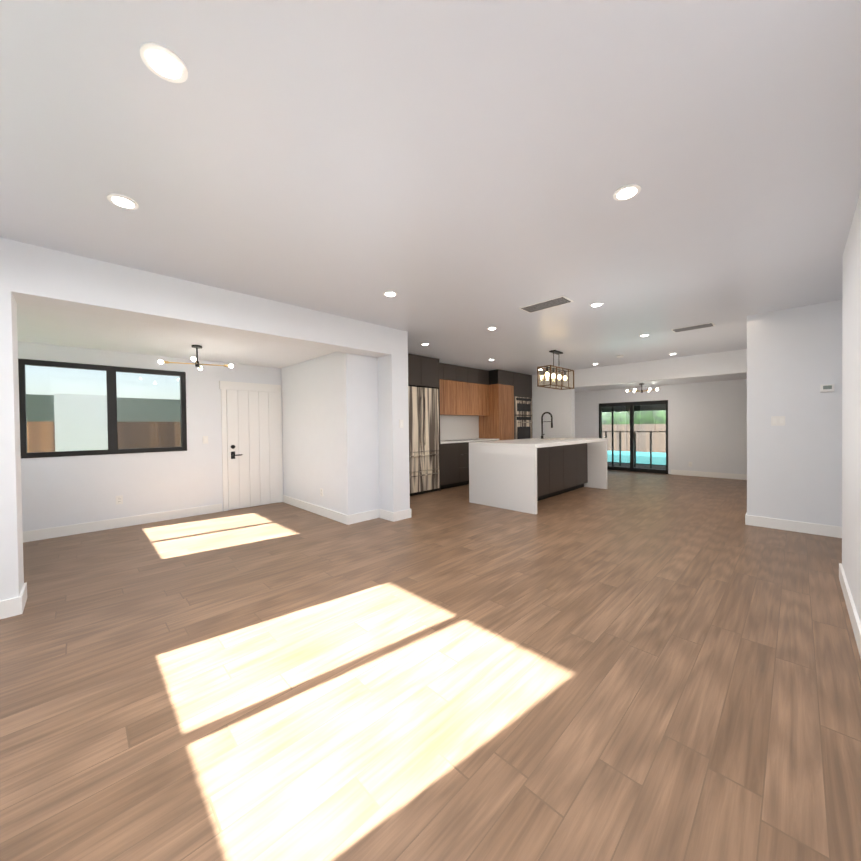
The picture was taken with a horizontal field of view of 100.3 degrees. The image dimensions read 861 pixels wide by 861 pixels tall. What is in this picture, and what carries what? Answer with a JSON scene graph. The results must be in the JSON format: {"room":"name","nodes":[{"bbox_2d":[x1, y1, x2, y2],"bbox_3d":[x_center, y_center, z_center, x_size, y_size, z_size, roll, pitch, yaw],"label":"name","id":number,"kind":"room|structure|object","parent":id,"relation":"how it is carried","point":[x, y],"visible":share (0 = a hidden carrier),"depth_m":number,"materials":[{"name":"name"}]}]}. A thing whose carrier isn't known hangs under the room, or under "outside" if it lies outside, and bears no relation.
{"room":"living room","nodes":[
{"label":"living room","id":0,"kind":"room"},
{"bbox_2d":[0,290,23,600],"bbox_3d":[-3.419,0.176,2.580,0.600,2.400,0.340,-1,1,-44],"label":"wall","id":1,"kind":"structure","parent":0,"point":[11,561],"depth_m":2.65,"materials":[{"name":"white paint"}]},
{"bbox_2d":[18,341,282,531],"bbox_3d":[-3.886,-0.046,5.637,4.720,2.780,0.200,-1,1,-44],"label":"wall","id":2,"kind":"structure","parent":0,"point":[63,491],"depth_m":5.17,"materials":[{"name":"white paint"}]},
{"bbox_2d":[18,358,186,458],"bbox_3d":[-4.434,-0.282,5.000,1.725,1.220,0.082,-1,1,-44],"label":"nook window","id":3,"kind":"structure","parent":2,"relation":"in","point":[112,415],"depth_m":4.94,"materials":[{"name":"black metal"}]},
{"bbox_2d":[116,495,122,504],"bbox_3d":[-4.356,0.972,5.027,0.075,0.120,0.012,-1,1,-44],"label":"outlet","id":4,"kind":"object","parent":2,"relation":"attached to","point":[119,499],"visible":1,"depth_m":5.03,"materials":[{"name":"white plastic"}]},
{"bbox_2d":[23,504,221,542],"bbox_3d":[-4.370,1.292,5.013,2.610,0.130,0.016,-1,1,-44],"label":"baseboard","id":5,"kind":"structure","parent":2,"relation":"attached to","point":[34,535],"depth_m":4.99,"materials":[{"name":"white wood"}]},
{"bbox_2d":[203,436,207,443],"bbox_3d":[-3.609,0.149,5.758,0.075,0.120,0.012,-1,1,-44],"label":"light switch","id":6,"kind":"object","parent":2,"relation":"attached to","point":[205,439],"visible":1,"depth_m":5.75,"materials":[{"name":"white plastic"}]},
{"bbox_2d":[219,381,282,510],"bbox_3d":[-3.063,0.252,6.228,1.003,2.150,0.102,-1,1,-44],"label":"front door","id":7,"kind":"structure","parent":2,"relation":"in","point":[252,463],"depth_m":6.21,"materials":[{"name":"white wood"}]},
{"bbox_2d":[17,303,335,367],"bbox_3d":[-3.467,-1.343,4.570,3.870,0.470,2.570,-1,1,-44],"label":"ceiling","id":8,"kind":"structure","parent":0,"point":[44,325],"depth_m":4.38,"materials":[{"name":"white paint"}]},
{"bbox_2d":[158,345,232,369],"bbox_3d":[-3.072,-0.977,4.726,0.604,0.275,0.604,0,1,18],"label":"light","id":9,"kind":"object","parent":8,"relation":"hanging from","point":[196,363],"visible":1,"depth_m":4.71,"materials":[{"name":"black metal"}]},
{"bbox_2d":[0,237,390,357],"bbox_3d":[-2.165,-1.244,3.809,4.160,0.380,0.340,-1,1,-44],"label":"header beam","id":10,"kind":"structure","parent":0,"point":[33,275],"depth_m":3.33,"materials":[{"name":"white paint"}]},
{"bbox_2d":[281,328,409,514],"bbox_3d":[-1.532,-0.079,5.999,0.850,2.780,2.580,-1,1,-44],"label":"wall","id":11,"kind":"structure","parent":0,"point":[345,442],"depth_m":5.31,"materials":[{"name":"white paint"}]},
{"bbox_2d":[283,495,351,524],"bbox_3d":[-1.939,1.253,5.828,0.016,0.130,2.256,-1,1,-44],"label":"baseboard","id":12,"kind":"structure","parent":11,"relation":"attached to","point":[337,516],"depth_m":5.60,"materials":[{"name":"white wood"}]},
{"bbox_2d":[352,509,379,523],"bbox_3d":[-0.953,1.249,5.226,0.530,0.130,0.016,-1,1,-44],"label":"baseboard","id":13,"kind":"structure","parent":11,"relation":"attached to","point":[373,514],"depth_m":5.22,"materials":[{"name":"white wood"}]},
{"bbox_2d":[380,509,395,521],"bbox_3d":[-0.636,1.245,5.270,0.016,0.130,0.316,-1,1,-44],"label":"baseboard","id":14,"kind":"structure","parent":11,"relation":"attached to","point":[391,516],"depth_m":5.24,"materials":[{"name":"white wood"}]},
{"bbox_2d":[399,420,402,427],"bbox_3d":[-0.427,-0.098,5.264,0.075,0.120,0.012,-1,1,-44],"label":"light switch","id":15,"kind":"object","parent":11,"relation":"attached to","point":[400,423],"visible":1,"depth_m":5.25,"materials":[{"name":"white plastic"}]},
{"bbox_2d":[396,509,410,520],"bbox_3d":[-0.411,1.242,5.281,0.300,0.130,0.016,-1,1,-44],"label":"baseboard","id":16,"kind":"structure","parent":11,"relation":"attached to","point":[404,514],"depth_m":5.28,"materials":[{"name":"white wood"}]},
{"bbox_2d":[408,354,423,385],"bbox_3d":[-0.590,-1.187,7.232,0.500,0.604,0.644,-1,1,-44],"label":"upper cabinet","id":17,"kind":"object","parent":0,"relation":"attached to","point":[415,362],"depth_m":7.07,"materials":[{"name":"black wood"}]},
{"bbox_2d":[0,470,860,860],"bbox_3d":[2.354,1.338,5.006,13.100,0.120,10.400,-1,1,-44],"label":"floor","id":18,"kind":"structure","parent":0,"point":[634,666],"depth_m":1.88,"materials":[{"name":"brown wood"}]},
{"bbox_2d":[0,590,26,618],"bbox_3d":[-3.275,1.311,2.473,0.616,0.130,0.016,-1,1,-44],"label":"baseboard","id":19,"kind":"structure","parent":18,"relation":"on","point":[15,606],"depth_m":2.65,"materials":[{"name":"white wood"}]},
{"bbox_2d":[20,582,26,593],"bbox_3d":[-3.196,1.306,2.820,0.016,0.130,0.310,-1,1,-44],"label":"baseboard","id":20,"kind":"structure","parent":18,"relation":"on","point":[24,587],"depth_m":2.84,"materials":[{"name":"white wood"}]},
{"bbox_2d":[408,385,439,495],"bbox_3d":[-0.370,0.205,7.399,0.984,2.150,0.675,-1,1,-44],"label":"fridge","id":21,"kind":"object","parent":18,"relation":"on","point":[423,400],"depth_m":7.22,"materials":[{"name":"grey metal"}]},
{"bbox_2d":[440,442,459,489],"bbox_3d":[0.205,0.771,8.027,0.620,0.990,0.624,-1,1,-44],"label":"base cabinet","id":22,"kind":"object","parent":18,"relation":"on","point":[449,451],"depth_m":7.82,"materials":[{"name":"black wood"}]},
{"bbox_2d":[460,442,468,485],"bbox_3d":[0.748,0.757,8.559,0.900,0.990,0.624,-1,1,-44],"label":"base cabinet","id":23,"kind":"object","parent":18,"relation":"on","point":[464,446],"depth_m":8.15,"materials":[{"name":"black wood"}]},
{"bbox_2d":[468,438,499,441],"bbox_3d":[0.746,0.243,8.533,2.120,0.040,0.658,-1,1,-44],"label":"countertop","id":24,"kind":"structure","parent":23,"relation":"on","point":[469,439],"depth_m":8.71,"materials":[{"name":"white stone"}]},
{"bbox_2d":[444,438,467,441],"bbox_3d":[0.763,0.218,8.545,0.760,0.008,0.424,-1,1,-44],"label":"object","id":25,"kind":"object","parent":24,"relation":"in","point":[445,439],"depth_m":8.40,"materials":[{"name":"white stone"}]},
{"bbox_2d":[480,382,515,439],"bbox_3d":[1.763,0.023,9.539,0.740,2.410,0.644,-1,1,-44],"label":"tall cabinet","id":26,"kind":"object","parent":18,"relation":"on","point":[500,423],"depth_m":9.23,"materials":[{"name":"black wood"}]},
{"bbox_2d":[512,372,531,438],"bbox_3d":[2.337,-0.173,10.091,0.938,2.774,0.660,-1,1,-44],"label":"tall cabinet","id":27,"kind":"object","parent":18,"relation":"on","point":[523,382],"depth_m":9.84,"materials":[{"name":"black wood"}]},
{"bbox_2d":[469,412,607,513],"bbox_3d":[2.200,0.437,6.969,2.980,1.636,1.300,-1,1,-44],"label":"kitchen island","id":28,"kind":"object","parent":18,"relation":"on","point":[523,475],"visible":1,"depth_m":6.28,"materials":[{"name":"white stone"}]},
{"bbox_2d":[0,0,860,374],"bbox_3d":[1.919,-1.559,3.878,10.600,0.150,9.400,-1,1,-44],"label":"ceiling","id":29,"kind":"structure","parent":0,"point":[454,174],"depth_m":1.89,"materials":[{"name":"white paint"}]},
{"bbox_2d":[107,193,138,209],"bbox_3d":[-1.900,-1.412,2.220,0.148,0.011,0.148,0,1,37],"label":"recessed light","id":30,"kind":"object","parent":29,"relation":"in","point":[122,201],"depth_m":2.21,"materials":[{"name":"white plastic"}]},
{"bbox_2d":[140,42,187,82],"bbox_3d":[-1.024,-1.412,1.384,0.148,0.011,0.148,0,1,37],"label":"recessed light","id":31,"kind":"object","parent":29,"relation":"in","point":[164,62],"depth_m":1.37,"materials":[{"name":"white"}]},
{"bbox_2d":[383,291,396,296],"bbox_3d":[-0.428,-1.449,3.817,0.148,0.011,0.148,0,1,37],"label":"recessed light","id":32,"kind":"object","parent":29,"relation":"in","point":[388,293],"depth_m":3.81,"materials":[{"name":"white"}]},
{"bbox_2d":[519,295,573,312],"bbox_3d":[1.351,-1.472,4.217,0.260,0.014,0.560,-1,1,-44],"label":"ceiling vent","id":33,"kind":"object","parent":29,"relation":"in","point":[549,303],"visible":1,"depth_m":4.18,"materials":[{"name":"white plastic"}]},
{"bbox_2d":[537,350,573,389],"bbox_3d":[2.436,-1.177,6.947,0.980,0.698,0.270,-1,1,-44],"label":"chandelier","id":34,"kind":"object","parent":29,"relation":"hanging from","point":[553,375],"visible":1,"depth_m":6.86,"materials":[{"name":"black metal"}]},
{"bbox_2d":[590,302,603,306],"bbox_3d":[1.959,-1.483,4.239,0.148,0.011,0.148,0,1,37],"label":"recessed light","id":35,"kind":"object","parent":29,"relation":"in","point":[597,304],"depth_m":4.22,"materials":[{"name":"white plastic"}]},
{"bbox_2d":[613,184,640,200],"bbox_3d":[1.197,-1.449,2.189,0.148,0.011,0.148,0,1,37],"label":"recessed light","id":36,"kind":"object","parent":29,"relation":"in","point":[626,192],"depth_m":2.18,"materials":[{"name":"white"}]},
{"bbox_2d":[671,322,714,332],"bbox_3d":[3.872,-1.516,5.302,0.240,0.014,0.500,-1,1,-44],"label":"ceiling vent","id":37,"kind":"object","parent":29,"relation":"in","point":[699,326],"visible":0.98,"depth_m":5.26,"materials":[{"name":"white plastic"}]},
{"bbox_2d":[424,356,439,385],"bbox_3d":[-0.233,-1.196,7.582,0.500,0.604,0.644,-1,1,-44],"label":"upper cabinet","id":38,"kind":"object","parent":0,"relation":"attached to","point":[431,365],"depth_m":7.38,"materials":[{"name":"black wood"}]},
{"bbox_2d":[440,378,443,413],"bbox_3d":[0.023,-0.748,8.036,0.424,0.790,0.354,-1,1,-44],"label":"upper cabinet","id":39,"kind":"object","parent":0,"relation":"attached to","point":[441,379],"depth_m":8.02,"materials":[{"name":"brown wood"}]},
{"bbox_2d":[440,363,443,377],"bbox_3d":[0.016,-1.327,8.028,0.424,0.360,0.354,-1,1,-44],"label":"upper cabinet","id":40,"kind":"object","parent":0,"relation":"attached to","point":[441,364],"depth_m":8.02,"materials":[{"name":"black wood"}]},
{"bbox_2d":[444,378,455,413],"bbox_3d":[0.325,-0.755,8.332,0.424,0.790,0.354,-1,1,-44],"label":"upper cabinet","id":41,"kind":"object","parent":0,"relation":"attached to","point":[454,410],"depth_m":8.20,"materials":[{"name":"brown wood"}]},
{"bbox_2d":[444,363,455,377],"bbox_3d":[0.318,-1.334,8.325,0.424,0.360,0.354,-1,1,-44],"label":"upper cabinet","id":42,"kind":"object","parent":0,"relation":"attached to","point":[449,370],"depth_m":8.19,"materials":[{"name":"black wood"}]},
{"bbox_2d":[448,382,467,417],"bbox_3d":[0.628,-0.762,8.629,0.424,0.790,0.354,-1,1,-44],"label":"upper cabinet","id":43,"kind":"object","parent":0,"relation":"attached to","point":[461,387],"depth_m":8.51,"materials":[{"name":"brown wood"}]},
{"bbox_2d":[440,414,479,441],"bbox_3d":[0.517,-0.072,8.760,2.120,0.590,0.012,-1,1,-44],"label":"backsplash","id":44,"kind":"structure","parent":0,"relation":"attached to","point":[449,427],"depth_m":8.93,"materials":[{"name":"white tile"}]},
{"bbox_2d":[456,366,467,381],"bbox_3d":[0.621,-1.341,8.622,0.424,0.360,0.354,-1,1,-44],"label":"upper cabinet","id":45,"kind":"object","parent":0,"relation":"attached to","point":[461,372],"depth_m":8.48,"materials":[{"name":"black wood"}]},
{"bbox_2d":[460,382,479,417],"bbox_3d":[0.931,-0.770,8.926,0.424,0.790,0.354,-1,1,-44],"label":"upper cabinet","id":46,"kind":"object","parent":0,"relation":"attached to","point":[473,387],"depth_m":8.83,"materials":[{"name":"brown wood"}]},
{"bbox_2d":[468,367,479,381],"bbox_3d":[0.924,-1.348,8.919,0.424,0.360,0.354,-1,1,-44],"label":"upper cabinet","id":47,"kind":"object","parent":0,"relation":"attached to","point":[473,374],"depth_m":8.80,"materials":[{"name":"black wood"}]},
{"bbox_2d":[476,382,487,417],"bbox_3d":[1.233,-0.777,9.223,0.424,0.790,0.354,-1,1,-44],"label":"upper cabinet","id":48,"kind":"object","parent":0,"relation":"attached to","point":[483,385],"depth_m":9.11,"materials":[{"name":"brown wood"}]},
{"bbox_2d":[480,370,487,381],"bbox_3d":[1.227,-1.356,9.216,0.424,0.360,0.354,-1,1,-44],"label":"upper cabinet","id":49,"kind":"object","parent":0,"relation":"attached to","point":[483,373],"depth_m":9.08,"materials":[{"name":"black wood"}]},
{"bbox_2d":[488,370,511,385],"bbox_3d":[1.731,-1.365,9.507,0.696,0.360,0.644,-1,1,-44],"label":"upper cabinet","id":50,"kind":"object","parent":0,"relation":"attached to","point":[504,376],"depth_m":9.20,"materials":[{"name":"black wood"}]},
{"bbox_2d":[532,370,574,437],"bbox_3d":[3.066,-0.185,10.171,0.200,2.780,1.980,-1,1,-44],"label":"wall","id":51,"kind":"structure","parent":0,"point":[558,405],"depth_m":9.74,"materials":[{"name":"white paint"}]},
{"bbox_2d":[571,349,746,387],"bbox_3d":[5.027,-1.349,8.143,0.200,0.450,3.660,-1,1,-44],"label":"beam","id":52,"kind":"structure","parent":0,"point":[716,364],"depth_m":7.87,"materials":[{"name":"white paint"}]},
{"bbox_2d":[575,379,746,473],"bbox_3d":[6.995,-0.219,9.135,0.200,2.780,9.800,-1,1,-44],"label":"wall","id":53,"kind":"structure","parent":0,"point":[707,426],"depth_m":9.18,"materials":[{"name":"white paint"}]},
{"bbox_2d":[599,400,667,473],"bbox_3d":[5.784,0.176,10.315,0.130,1.990,1.800,-1,1,-44],"label":"patio door","id":54,"kind":"structure","parent":53,"relation":"in","point":[631,467],"depth_m":10.28,"materials":[{"name":"black metal"}]},
{"bbox_2d":[671,470,746,479],"bbox_3d":[8.323,1.109,7.658,0.016,0.130,5.430,-1,1,-44],"label":"baseboard","id":55,"kind":"structure","parent":53,"relation":"attached to","point":[682,472],"depth_m":8.99,"materials":[{"name":"white wood"}]},
{"bbox_2d":[575,373,746,391],"bbox_3d":[6.308,-1.473,8.461,2.080,0.540,9.800,-1,1,-44],"label":"ceiling","id":56,"kind":"structure","parent":0,"point":[682,381],"depth_m":9.04,"materials":[{"name":"white paint"}]},
{"bbox_2d":[626,383,657,392],"bbox_3d":[5.408,-1.084,9.189,0.700,0.235,0.687,-1,1,-44],"label":"light","id":57,"kind":"object","parent":56,"relation":"hanging from","point":[648,390],"visible":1,"depth_m":9.17,"materials":[{"name":"white glass"}]},
{"bbox_2d":[747,300,841,526],"bbox_3d":[6.543,-0.157,4.589,3.050,2.780,3.540,-1,1,-44],"label":"wall","id":58,"kind":"structure","parent":0,"point":[794,463],"depth_m":4.46,"materials":[{"name":"white paint"}]},
{"bbox_2d":[771,416,784,425],"bbox_3d":[4.420,-0.122,4.566,0.012,0.120,0.128,-1,1,-44],"label":"light switch","id":59,"kind":"object","parent":58,"relation":"attached to","point":[777,420],"visible":1,"depth_m":4.57,"materials":[{"name":"white plastic"}]},
{"bbox_2d":[745,514,841,537],"bbox_3d":[5.459,1.194,3.538,0.016,0.130,3.556,-1,1,-44],"label":"baseboard","id":60,"kind":"structure","parent":58,"relation":"attached to","point":[789,525],"depth_m":4.47,"materials":[{"name":"white wood"}]},
{"bbox_2d":[821,384,833,391],"bbox_3d":[4.704,-0.501,4.255,0.028,0.090,0.110,-1,1,-44],"label":"thermostat","id":61,"kind":"object","parent":58,"relation":"attached to","point":[827,388],"visible":1,"depth_m":4.25,"materials":[{"name":"white plastic"}]},
{"bbox_2d":[842,192,860,622],"bbox_3d":[1.534,-0.053,0.980,5.840,2.780,0.200,-1,1,-44],"label":"wall","id":62,"kind":"structure","parent":0,"point":[851,424],"depth_m":2.52,"materials":[{"name":"white paint"}]},
{"bbox_2d":[839,563,860,657],"bbox_3d":[1.551,1.270,1.149,5.656,0.130,0.016,-1,1,-44],"label":"baseboard","id":63,"kind":"structure","parent":62,"relation":"attached to","point":[855,622],"depth_m":2.46,"materials":[{"name":"white wood"}]},
{"label":"outside","id":64,"kind":"structure","parent":0,"visible":0},
{"bbox_3d":[1.505,1.461,8.375,75.000,0.170,70.000,-1,1,-44],"label":"ground","id":65,"kind":"structure","parent":64,"visible":0},
{"bbox_2d":[54,393,107,451],"bbox_3d":[-6.312,0.427,6.522,0.680,2.130,0.400,-1,1,-44],"label":"pillar","id":66,"kind":"structure","parent":65,"relation":"on","point":[91,421],"depth_m":6.36,"materials":[{"name":"white"}]},
{"bbox_2d":[26,394,179,421],"bbox_3d":[-10.313,0.259,12.543,32.000,2.410,5.500,-1,1,-44],"label":"house","id":67,"kind":"structure","parent":65,"relation":"on","point":[36,407],"depth_m":10.34,"materials":[{"name":"grey"}]},
{"bbox_2d":[27,422,665,452],"bbox_3d":[-0.512,0.594,6.397,33.380,1.660,26.000,-1,1,-44],"label":"fence","id":68,"kind":"object","parent":65,"relation":"on","point":[174,437],"depth_m":7.60,"materials":[{"name":"brown wood"}]},
{"bbox_2d":[602,410,665,423],"bbox_3d":[13.812,-1.103,19.332,3.992,4.875,28.348,-1,1,-44],"label":"trees","id":69,"kind":"object","parent":65,"relation":"on","point":[644,415],"depth_m":19.59,"materials":[{"name":"green plant"}]},
{"bbox_2d":[607,462,665,469],"bbox_3d":[7.580,1.227,10.480,2.470,0.100,16.500,-1,1,-44],"label":"deck","id":70,"kind":"object","parent":65,"relation":"on","point":[643,466],"depth_m":11.75,"materials":[{"name":"concrete"}]},
{"bbox_2d":[602,404,665,411],"bbox_3d":[7.015,-0.037,10.975,2.340,2.430,13.000,-1,1,-44],"label":"roof","id":71,"kind":"structure","parent":70,"relation":"on","point":[649,407],"depth_m":12.30,"materials":[{"name":"grey"}]},
{"bbox_2d":[602,431,665,467],"bbox_3d":[7.131,0.599,11.173,0.040,1.150,13.120,-1,1,-44],"label":"fence","id":72,"kind":"object","parent":70,"relation":"on","point":[634,447],"depth_m":11.65,"materials":[{"name":"black metal"}]},
{"bbox_2d":[607,451,665,464],"bbox_3d":[9.168,1.138,14.837,5.800,0.072,9.500,-1,1,-44],"label":"pool water","id":73,"kind":"structure","parent":65,"relation":"on","point":[646,461],"depth_m":14.69,"materials":[{"name":"teal liquid"}]}
]}

